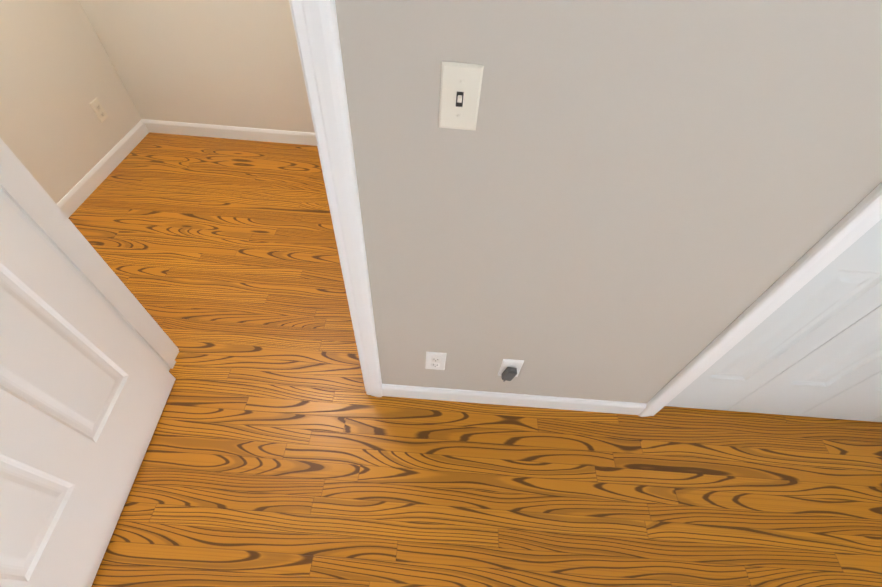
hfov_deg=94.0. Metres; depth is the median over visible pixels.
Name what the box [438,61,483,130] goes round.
switch plate
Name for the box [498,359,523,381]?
outlet plate
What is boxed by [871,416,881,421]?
closet door
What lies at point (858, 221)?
trim
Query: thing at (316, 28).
door frame
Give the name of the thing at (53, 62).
wall
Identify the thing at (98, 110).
outlet
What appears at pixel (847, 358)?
closet door
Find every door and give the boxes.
[0,196,175,586]
[665,219,881,410]
[726,304,881,415]
[799,371,881,420]
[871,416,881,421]
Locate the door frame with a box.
[0,0,381,396]
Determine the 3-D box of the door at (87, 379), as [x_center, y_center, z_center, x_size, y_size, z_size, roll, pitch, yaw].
[-1.013,0.023,0.613,0.035,2.023,0.804,1,51,-4]
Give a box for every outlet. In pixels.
[89,98,107,122]
[425,351,446,369]
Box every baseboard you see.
[57,119,148,217]
[145,119,316,145]
[382,384,646,414]
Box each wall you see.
[0,0,139,203]
[80,0,314,132]
[335,0,881,402]
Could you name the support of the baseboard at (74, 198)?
attached to the wall at (53, 62)
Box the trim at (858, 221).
[639,182,881,416]
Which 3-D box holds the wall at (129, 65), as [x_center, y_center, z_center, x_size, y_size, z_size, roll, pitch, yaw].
[-0.517,-1.884,1.735,2.970,2.740,0.120,4,51,-1]
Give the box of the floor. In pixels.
[69,132,881,586]
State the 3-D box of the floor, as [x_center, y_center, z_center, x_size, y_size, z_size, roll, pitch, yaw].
[0.074,1.264,1.069,4.720,0.100,5.880,4,51,-1]
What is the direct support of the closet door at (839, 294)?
in the wall at (640, 201)
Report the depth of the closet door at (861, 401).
1.60 m
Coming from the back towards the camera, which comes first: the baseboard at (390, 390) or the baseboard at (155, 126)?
the baseboard at (155, 126)
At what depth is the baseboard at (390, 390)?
1.63 m
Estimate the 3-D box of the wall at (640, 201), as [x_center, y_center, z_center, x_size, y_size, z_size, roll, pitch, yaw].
[0.636,-0.438,0.653,3.530,2.740,0.120,4,51,-1]
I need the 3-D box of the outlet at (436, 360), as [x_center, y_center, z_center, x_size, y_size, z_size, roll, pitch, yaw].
[-0.019,0.239,1.444,0.070,0.115,0.008,4,51,-1]

